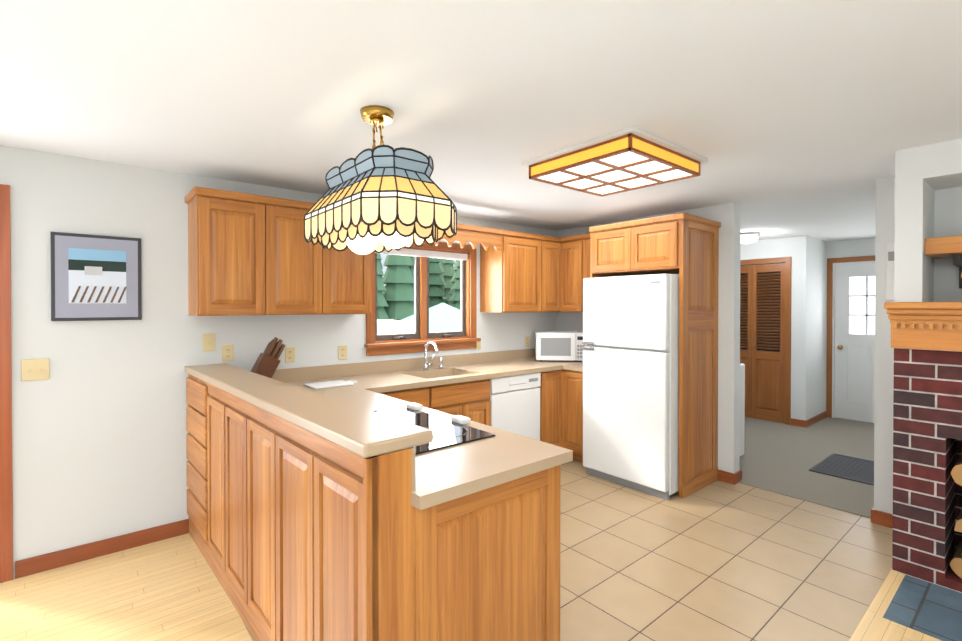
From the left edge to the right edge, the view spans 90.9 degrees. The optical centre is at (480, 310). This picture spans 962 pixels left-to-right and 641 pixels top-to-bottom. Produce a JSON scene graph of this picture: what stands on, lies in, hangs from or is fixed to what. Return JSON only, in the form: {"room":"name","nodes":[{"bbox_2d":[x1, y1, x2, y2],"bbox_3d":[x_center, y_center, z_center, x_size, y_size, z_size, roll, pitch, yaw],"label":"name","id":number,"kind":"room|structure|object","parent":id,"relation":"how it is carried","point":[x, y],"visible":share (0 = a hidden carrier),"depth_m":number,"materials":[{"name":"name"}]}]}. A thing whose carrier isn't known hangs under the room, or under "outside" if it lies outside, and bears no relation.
{"room":"kitchen","nodes":[
{"label":"kitchen","id":0,"kind":"room"},
{"bbox_2d":[0,145,556,577],"bbox_3d":[-0.018,0.270,4.749,9.580,2.340,0.120,0,1,-40],"label":"wall","id":1,"kind":"structure","parent":0,"point":[99,433],"depth_m":2.86,"materials":[{"name":"white paint"}]},
{"bbox_2d":[0,184,12,582],"bbox_3d":[-2.971,0.395,2.272,1.036,2.128,0.138,0,1,-40],"label":"door frame","id":2,"kind":"structure","parent":1,"relation":"attached to","point":[6,524],"depth_m":2.54,"materials":[{"name":"brown wood"}]},
{"bbox_2d":[21,358,49,380],"bbox_3d":[-2.464,0.330,2.618,0.115,0.118,0.015,0,1,-40],"label":"switch plate","id":3,"kind":"object","parent":1,"relation":"attached to","point":[34,369],"visible":1,"depth_m":2.62,"materials":[{"name":"beige plastic"}]},
{"bbox_2d":[50,232,141,320],"bbox_3d":[-2.250,-0.190,2.783,0.413,0.500,0.027,0,1,-40],"label":"picture frame","id":4,"kind":"object","parent":1,"relation":"attached to","point":[95,277],"visible":1,"depth_m":2.77,"materials":[{"name":"grey"}]},
{"bbox_2d":[15,519,188,578],"bbox_3d":[-2.210,1.410,2.839,0.835,0.090,0.014,0,1,-40],"label":"baseboard","id":5,"kind":"structure","parent":1,"relation":"attached to","point":[51,560],"depth_m":2.79,"materials":[{"name":"brown wood"}]},
{"bbox_2d":[203,333,215,350],"bbox_3d":[-1.815,0.214,3.162,0.075,0.118,0.009,0,1,-40],"label":"phone jack","id":6,"kind":"object","parent":1,"relation":"attached to","point":[208,341],"visible":1,"depth_m":3.16,"materials":[{"name":"beige plastic"}]},
{"bbox_2d":[222,344,233,360],"bbox_3d":[-1.729,0.292,3.235,0.070,0.112,0.008,0,1,-40],"label":"electrical outlet","id":7,"kind":"object","parent":1,"relation":"attached to","point":[227,352],"visible":1,"depth_m":3.23,"materials":[{"name":"beige plastic"}]},
{"bbox_2d":[185,186,371,315],"bbox_3d":[-1.359,-0.349,3.322,1.147,0.760,0.340,0,1,-40],"label":"upper cabinet","id":8,"kind":"object","parent":1,"relation":"attached to","point":[250,254],"depth_m":3.06,"materials":[{"name":"brown wood"}]},
{"bbox_2d":[285,347,294,362],"bbox_3d":[-1.412,0.330,3.500,0.070,0.112,0.008,0,1,-40],"label":"electrical outlet","id":9,"kind":"object","parent":1,"relation":"attached to","point":[289,354],"visible":1,"depth_m":3.50,"materials":[{"name":"beige plastic"}]},
{"bbox_2d":[339,345,346,359],"bbox_3d":[-1.097,0.336,3.763,0.070,0.112,0.008,0,1,-40],"label":"electrical outlet","id":10,"kind":"object","parent":1,"relation":"attached to","point":[342,351],"visible":1,"depth_m":3.76,"materials":[{"name":"beige plastic"}]},
{"bbox_2d":[275,348,534,399],"bbox_3d":[-0.359,0.598,4.038,3.630,0.345,0.534,0,1,-40],"label":"backsplash","id":11,"kind":"structure","parent":1,"relation":"attached to","point":[452,391],"depth_m":3.91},
{"bbox_2d":[364,241,480,355],"bbox_3d":[-0.511,-0.126,4.275,1.200,1.000,0.170,0,1,-40],"label":"window","id":12,"kind":"structure","parent":1,"relation":"in","point":[418,338],"depth_m":4.29,"materials":[{"name":"brown wood"}]},
{"bbox_2d":[475,341,480,349],"bbox_3d":[-0.027,0.331,4.657,0.070,0.112,0.008,0,1,-40],"label":"electrical outlet","id":13,"kind":"object","parent":1,"relation":"attached to","point":[478,345],"visible":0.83,"depth_m":4.66,"materials":[{"name":"beige plastic"}]},
{"bbox_2d":[477,230,560,312],"bbox_3d":[0.549,-0.361,4.889,1.139,0.760,0.380,0,1,-40],"label":"upper cabinet","id":14,"kind":"object","parent":1,"relation":"attached to","point":[520,271],"depth_m":4.59,"materials":[{"name":"brown wood"}]},
{"bbox_2d":[525,336,529,346],"bbox_3d":[0.499,0.338,5.096,0.070,0.112,0.008,0,1,-40],"label":"electrical outlet","id":15,"kind":"object","parent":1,"relation":"attached to","point":[527,341],"visible":1,"depth_m":5.09,"materials":[{"name":"beige plastic"}]},
{"bbox_2d":[0,533,941,640],"bbox_3d":[0.821,1.499,1.016,5.830,0.060,6.700,0,1,-40],"label":"floor","id":16,"kind":"structure","parent":0,"point":[170,589],"depth_m":2.35,"materials":[{"name":"beige wood"}]},
{"bbox_2d":[0,0,961,241],"bbox_3d":[2.167,-0.930,2.122,9.580,0.100,6.940,0,1,-40],"label":"ceiling","id":17,"kind":"structure","parent":0,"point":[790,118],"depth_m":1.90,"materials":[{"name":"white paint"}]},
{"bbox_2d":[304,105,456,254],"bbox_3d":[-0.461,-0.569,2.105,0.445,0.619,0.785,0,1,-40],"label":"pendant lamp","id":18,"kind":"object","parent":17,"relation":"hanging from","point":[380,198],"visible":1,"depth_m":1.88,"materials":[{"name":"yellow glass"}]},
{"bbox_2d":[522,126,707,196],"bbox_3d":[0.783,-0.834,2.797,0.780,0.099,0.750,0,1,-40],"label":"ceiling light fixture","id":19,"kind":"object","parent":17,"relation":"attached to","point":[627,159],"visible":1,"depth_m":2.64,"materials":[{"name":"white"}]},
{"bbox_2d":[740,232,759,243],"bbox_3d":[3.164,-0.848,5.626,0.260,0.114,0.260,0,1,-40],"label":"light","id":20,"kind":"object","parent":17,"relation":"attached to","point":[749,237],"visible":0.83,"depth_m":5.54,"materials":[{"name":"white glass"}]},
{"bbox_2d":[241,459,892,640],"bbox_3d":[0.492,1.483,3.125,3.630,0.060,3.040,0,1,-40],"label":"floor","id":21,"kind":"structure","parent":0,"point":[717,560],"depth_m":2.71,"materials":[{"name":"beige tile"}]},
{"bbox_2d":[186,372,196,544],"bbox_3d":[-1.627,0.929,2.927,0.256,1.050,0.618,0,1,-40],"label":"base cabinet","id":22,"kind":"object","parent":21,"relation":"on","point":[191,381],"depth_m":2.95,"materials":[{"name":"brown wood"}]},
{"bbox_2d":[197,380,208,564],"bbox_3d":[-1.328,0.932,2.570,0.256,1.050,0.408,0,1,-40],"label":"base cabinet","id":23,"kind":"object","parent":21,"relation":"on","point":[202,389],"depth_m":2.74,"materials":[{"name":"brown wood"}]},
{"bbox_2d":[209,388,228,590],"bbox_3d":[-1.113,0.934,2.312,0.256,1.050,0.460,0,1,-40],"label":"base cabinet","id":24,"kind":"object","parent":21,"relation":"on","point":[216,401],"depth_m":2.52,"materials":[{"name":"brown wood"}]},
{"bbox_2d":[225,400,248,629],"bbox_3d":[-0.881,0.936,2.034,0.256,1.050,0.461,0,1,-40],"label":"base cabinet","id":25,"kind":"object","parent":21,"relation":"on","point":[236,586],"depth_m":2.27,"materials":[{"name":"brown wood"}]},
{"bbox_2d":[245,412,276,640],"bbox_3d":[-0.650,0.938,1.757,0.256,1.050,0.460,0,1,-40],"label":"base cabinet","id":26,"kind":"object","parent":21,"relation":"on","point":[260,498],"depth_m":2.00,"materials":[{"name":"brown wood"}]},
{"bbox_2d":[273,432,424,640],"bbox_3d":[-0.428,0.940,1.502,0.269,1.050,0.411,0,1,-40],"label":"base cabinet","id":27,"kind":"object","parent":21,"relation":"on","point":[343,513],"depth_m":1.44,"materials":[{"name":"brown wood"}]},
{"bbox_2d":[185,364,432,459],"bbox_3d":[-1.032,0.419,2.274,0.344,0.100,2.376,0,1,-40],"label":"countertop","id":28,"kind":"structure","parent":27,"relation":"on","point":[332,427],"depth_m":1.75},
{"bbox_2d":[250,337,285,377],"bbox_3d":[-1.480,0.358,3.255,0.251,0.345,0.100,0,1,-40],"label":"knife block","id":29,"kind":"object","parent":28,"relation":"on","point":[267,362],"visible":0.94,"depth_m":3.24,"materials":[{"name":"brown wood"}]},
{"bbox_2d":[337,388,572,519],"bbox_3d":[-0.512,0.599,2.268,0.771,0.120,1.780,0,1,-40],"label":"countertop","id":30,"kind":"structure","parent":27,"relation":"on","point":[453,472],"depth_m":1.72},
{"bbox_2d":[374,402,495,454],"bbox_3d":[-0.358,0.525,2.174,0.575,0.029,0.760,0,1,-40],"label":"cooktop","id":31,"kind":"object","parent":30,"relation":"in","point":[454,430],"visible":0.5,"depth_m":2.16,"materials":[{"name":"black glass"}]},
{"bbox_2d":[385,384,444,411],"bbox_3d":[-0.771,1.009,3.607,0.675,0.880,0.673,0,1,-40],"label":"base cabinet","id":32,"kind":"object","parent":21,"relation":"on","point":[431,395],"depth_m":3.53,"materials":[{"name":"brown wood"}]},
{"bbox_2d":[301,356,582,391],"bbox_3d":[-0.269,0.546,4.046,3.481,0.040,0.638,0,1,-40],"label":"countertop","id":33,"kind":"structure","parent":32,"relation":"on","point":[376,381],"depth_m":3.94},
{"bbox_2d":[304,380,357,388],"bbox_3d":[-1.051,0.524,3.367,0.340,0.012,0.220,0,1,-40],"label":"cutting board","id":34,"kind":"object","parent":33,"relation":"on","point":[328,384],"visible":1,"depth_m":3.31,"materials":[{"name":"white plastic"}]},
{"bbox_2d":[423,341,442,369],"bbox_3d":[-0.371,0.396,4.138,0.206,0.257,0.219,0,1,-40],"label":"faucet","id":35,"kind":"object","parent":33,"relation":"on","point":[425,366],"visible":1,"depth_m":4.14,"materials":[{"name":"silver metal"}]},
{"bbox_2d":[535,331,585,361],"bbox_3d":[0.821,0.372,4.922,0.500,0.290,0.342,0,0,5],"label":"microwave","id":36,"kind":"object","parent":33,"relation":"on","point":[560,345],"visible":0.94,"depth_m":4.76,"materials":[{"name":"white plastic"}]},
{"bbox_2d":[445,392,488,423],"bbox_3d":[-0.324,1.086,3.985,0.595,0.720,0.410,0,1,-40],"label":"base cabinet","id":37,"kind":"object","parent":21,"relation":"on","point":[473,407],"depth_m":3.83,"materials":[{"name":"brown wood"}]},
{"bbox_2d":[409,468,559,640],"bbox_3d":[-0.165,1.022,1.887,0.680,0.880,0.665,0,1,-40],"label":"base cabinet","id":38,"kind":"object","parent":21,"relation":"on","point":[484,566],"depth_m":1.62,"materials":[{"name":"brown wood"}]},
{"bbox_2d":[490,372,540,440],"bbox_3d":[0.125,1.006,4.380,0.592,0.875,0.618,0,1,-40],"label":"dishwasher","id":39,"kind":"object","parent":21,"relation":"on","point":[515,404],"visible":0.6,"depth_m":4.15,"materials":[{"name":"white metal"}]},
{"bbox_2d":[493,368,564,447],"bbox_3d":[0.494,1.001,4.672,0.339,0.880,0.660,0,1,-40],"label":"base cabinet","id":40,"kind":"object","parent":21,"relation":"on","point":[552,388],"depth_m":4.44,"materials":[{"name":"brown wood"}]},
{"bbox_2d":[561,364,582,371],"bbox_3d":[1.113,0.541,4.602,0.647,0.040,0.280,0,1,-40],"label":"countertop","id":41,"kind":"structure","parent":40,"relation":"on","point":[562,365],"depth_m":4.47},
{"bbox_2d":[565,368,582,461],"bbox_3d":[1.091,1.001,4.619,0.668,0.880,0.310,0,1,-40],"label":"base cabinet","id":42,"kind":"object","parent":21,"relation":"on","point":[573,376],"depth_m":4.43,"materials":[{"name":"brown wood"}]},
{"bbox_2d":[582,274,678,499],"bbox_3d":[1.416,0.583,4.093,0.742,1.725,0.780,0,1,-40],"label":"fridge","id":43,"kind":"object","parent":21,"relation":"on","point":[631,384],"visible":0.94,"depth_m":3.78,"materials":[{"name":"white metal"}]},
{"bbox_2d":[589,213,720,498],"bbox_3d":[1.501,0.349,4.147,0.636,2.192,0.892,0,1,-40],"label":"cabinet","id":44,"kind":"object","parent":21,"relation":"on","point":[685,246],"visible":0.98,"depth_m":3.83,"materials":[{"name":"brown wood"}]},
{"bbox_2d":[557,177,894,513],"bbox_3d":[3.058,0.285,2.875,0.120,2.340,6.700,0,1,-40],"label":"wall","id":45,"kind":"structure","parent":0,"point":[728,216],"depth_m":3.94,"materials":[{"name":"white paint"}]},
{"bbox_2d":[561,233,589,311],"bbox_3d":[1.105,-0.360,4.815,0.381,0.760,0.610,0,1,-40],"label":"upper cabinet","id":46,"kind":"object","parent":45,"relation":"attached to","point":[575,250],"depth_m":4.78,"materials":[{"name":"brown wood"}]},
{"bbox_2d":[871,506,884,523],"bbox_3d":[3.991,1.398,4.353,3.464,0.090,0.040,0,1,-40],"label":"baseboard","id":47,"kind":"structure","parent":45,"relation":"attached to","point":[876,515],"depth_m":3.22,"materials":[{"name":"brown wood"}]},
{"bbox_2d":[886,243,893,299],"bbox_3d":[2.723,-0.257,3.148,0.037,0.373,0.037,0,1,-40],"label":"wall telephone","id":48,"kind":"object","parent":45,"relation":"attached to","point":[889,271],"visible":0.67,"depth_m":3.14,"materials":[{"name":"white plastic"}]},
{"bbox_2d":[740,237,794,418],"bbox_3d":[3.638,0.255,6.688,0.720,2.340,1.590,0,1,-40],"label":"wall","id":49,"kind":"structure","parent":0,"point":[772,248],"depth_m":5.94,"materials":[{"name":"white paint"}]},
{"bbox_2d":[740,263,784,422],"bbox_3d":[3.573,0.413,6.238,0.069,2.008,0.764,0,1,-40],"label":"louvered closet door","id":50,"kind":"structure","parent":49,"relation":"in","point":[762,323],"depth_m":6.13,"materials":[{"name":"brown wood"}]},
{"bbox_2d":[740,257,791,424],"bbox_3d":[3.551,0.382,6.219,0.015,2.095,0.910,0,1,-40],"label":"door frame","id":51,"kind":"structure","parent":49,"relation":"attached to","point":[787,402],"depth_m":5.89,"materials":[{"name":"brown wood"}]},
{"bbox_2d":[738,417,873,518],"bbox_3d":[3.219,1.462,5.429,3.510,0.066,3.000,0,1,-40],"label":"floor","id":52,"kind":"structure","parent":0,"point":[780,458],"depth_m":4.61,"materials":[{"name":"grey carpet"}]},
{"bbox_2d":[740,363,744,455],"bbox_3d":[2.125,0.928,4.668,0.680,1.014,0.640,0,1,-40],"label":"washer","id":53,"kind":"object","parent":52,"relation":"on","point":[742,408],"visible":0.08,"depth_m":4.60,"materials":[{"name":"white"}]},
{"bbox_2d":[809,453,873,484],"bbox_3d":[3.376,1.432,4.289,0.750,0.012,0.490,0,1,-40],"label":"doormat","id":54,"kind":"object","parent":52,"relation":"on","point":[860,470],"visible":0.69,"depth_m":4.28,"materials":[{"name":"grey rubber"}]},
{"bbox_2d":[794,235,826,419],"bbox_3d":[4.286,0.260,6.115,0.980,2.340,0.120,0,1,-40],"label":"wall","id":55,"kind":"structure","parent":0,"point":[810,341],"depth_m":5.86,"materials":[{"name":"white paint"}]},
{"bbox_2d":[802,411,826,427],"bbox_3d":[4.271,1.385,6.037,0.874,0.090,0.034,0,1,-40],"label":"baseboard","id":56,"kind":"structure","parent":55,"relation":"attached to","point":[805,423],"depth_m":5.95,"materials":[{"name":"brown wood"}]},
{"bbox_2d":[827,237,875,320],"bbox_3d":[5.017,0.261,5.911,0.120,2.340,1.130,0,1,-40],"label":"wall","id":57,"kind":"structure","parent":0,"point":[852,248],"depth_m":6.10,"materials":[{"name":"white paint"}]},
{"bbox_2d":[826,255,874,417],"bbox_3d":[4.969,0.373,5.957,0.136,2.115,1.010,0,1,-40],"label":"door frame","id":58,"kind":"structure","parent":57,"relation":"attached to","point":[830,364],"depth_m":6.26,"materials":[{"name":"brown wood"}]},
{"bbox_2d":[834,263,874,422],"bbox_3d":[4.926,0.411,5.921,0.128,2.016,0.836,0,1,-40],"label":"hall door","id":59,"kind":"structure","parent":57,"relation":"in","point":[854,376],"depth_m":6.12,"materials":[{"name":"white"}]},
{"bbox_2d":[883,575,961,640],"bbox_3d":[3.276,1.499,1.047,0.560,0.060,3.600,0,1,-40],"label":"hearth","id":60,"kind":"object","parent":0,"point":[928,608],"depth_m":2.31,"materials":[{"name":"blue tile"}]},
{"bbox_2d":[892,139,961,592],"bbox_3d":[3.185,0.291,2.105,0.669,2.340,1.955,0,1,-40],"label":"fireplace","id":61,"kind":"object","parent":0,"point":[927,440],"depth_m":2.58,"materials":[{"name":"brick"}]},
{"bbox_2d":[884,302,961,350],"bbox_3d":[2.886,0.087,1.866,0.215,0.250,1.973,0,1,-40],"label":"mantel shelf","id":62,"kind":"object","parent":61,"relation":"attached to","point":[928,325],"visible":1,"depth_m":2.48,"materials":[{"name":"brown wood"}]},
{"bbox_2d":[925,235,961,288],"bbox_3d":[3.139,-0.254,1.993,0.339,0.270,1.829,0,1,-40],"label":"niche shelf","id":63,"kind":"object","parent":61,"relation":"attached to","point":[944,247],"visible":0.94,"depth_m":2.54,"materials":[{"name":"brown wood"}]},
{"bbox_2d":[950,454,961,578],"bbox_3d":[2.866,1.048,2.296,0.385,0.709,0.812,0,1,-40],"label":"firewood","id":64,"kind":"object","parent":61,"relation":"in","point":[956,559],"visible":0.94,"depth_m":2.47,"materials":[{"name":"brown wood"}]},
{"label":"outside","id":65,"kind":"structure","parent":0,"visible":0},
{"bbox_2d":[850,276,874,334],"bbox_3d":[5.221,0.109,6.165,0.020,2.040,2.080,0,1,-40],"label":"window","id":66,"kind":"structure","parent":65,"point":[857,305],"depth_m":6.32,"materials":[{"name":"white glass"}]},
{"bbox_3d":[-7.024,2.153,55.165,80.000,0.200,86.130,0,1,-40],"label":"snow","id":67,"kind":"object","parent":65,"visible":0},
{"bbox_2d":[377,253,389,319],"bbox_3d":[-8.932,-2.886,38.528,3.320,10.134,3.270,0,1,-40],"label":"tree","id":68,"kind":"object","parent":67,"relation":"on","point":[381,311],"visible":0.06,"depth_m":38.06,"materials":[{"name":"green plant"}]},
{"bbox_2d":[382,254,413,319],"bbox_3d":[-7.031,-3.830,40.625,3.925,11.989,3.865,0,1,-40],"label":"tree","id":69,"kind":"object","parent":67,"relation":"on","point":[398,281],"visible":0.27,"depth_m":39.58,"materials":[{"name":"green plant"}]},
{"bbox_2d":[393,256,413,319],"bbox_3d":[-6.030,-2.716,41.979,3.535,9.739,3.481,0,1,-40],"label":"tree","id":70,"kind":"object","parent":67,"relation":"on","point":[412,268],"visible":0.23,"depth_m":41.18,"materials":[{"name":"plant"}]},
{"bbox_2d":[377,303,459,334],"bbox_3d":[-1.668,1.090,12.550,7.600,2.580,6.000,0,1,-40],"label":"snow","id":71,"kind":"structure","parent":67,"relation":"on","point":[443,317],"depth_m":11.79,"materials":[{"name":"white snow"}]},
{"bbox_2d":[429,258,446,307],"bbox_3d":[-5.168,-2.620,49.172,4.415,9.437,4.348,0,1,-40],"label":"tree","id":72,"kind":"object","parent":67,"relation":"on","point":[436,292],"visible":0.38,"depth_m":48.27,"materials":[{"name":"green plant"}]},
{"bbox_2d":[438,258,447,299],"bbox_3d":[-5.815,-4.810,59.538,3.890,13.657,3.831,0,1,-40],"label":"tree","id":73,"kind":"object","parent":67,"relation":"on","point":[441,275],"depth_m":59.17,"materials":[{"name":"green plant"}]},
{"bbox_2d":[441,259,454,303],"bbox_3d":[-4.607,-4.543,63.027,4.465,13.071,4.397,0,1,-40],"label":"tree","id":74,"kind":"object","parent":67,"relation":"on","point":[448,273],"visible":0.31,"depth_m":61.96,"materials":[{"name":"green plant"}]},
{"bbox_2d":[447,260,458,305],"bbox_3d":[-1.831,-2.949,50.119,4.236,10.080,4.172,0,1,-40],"label":"tree","id":75,"kind":"object","parent":67,"relation":"on","point":[453,280],"visible":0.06,"depth_m":49.67,"materials":[{"name":"green plant"}]},
{"bbox_2d":[449,260,459,309],"bbox_3d":[-1.368,-1.882,42.623,3.824,8.062,3.766,0,1,-40],"label":"tree","id":76,"kind":"object","parent":67,"relation":"on","point":[455,297],"visible":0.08,"depth_m":41.97,"materials":[{"name":"green plant"}]}
]}

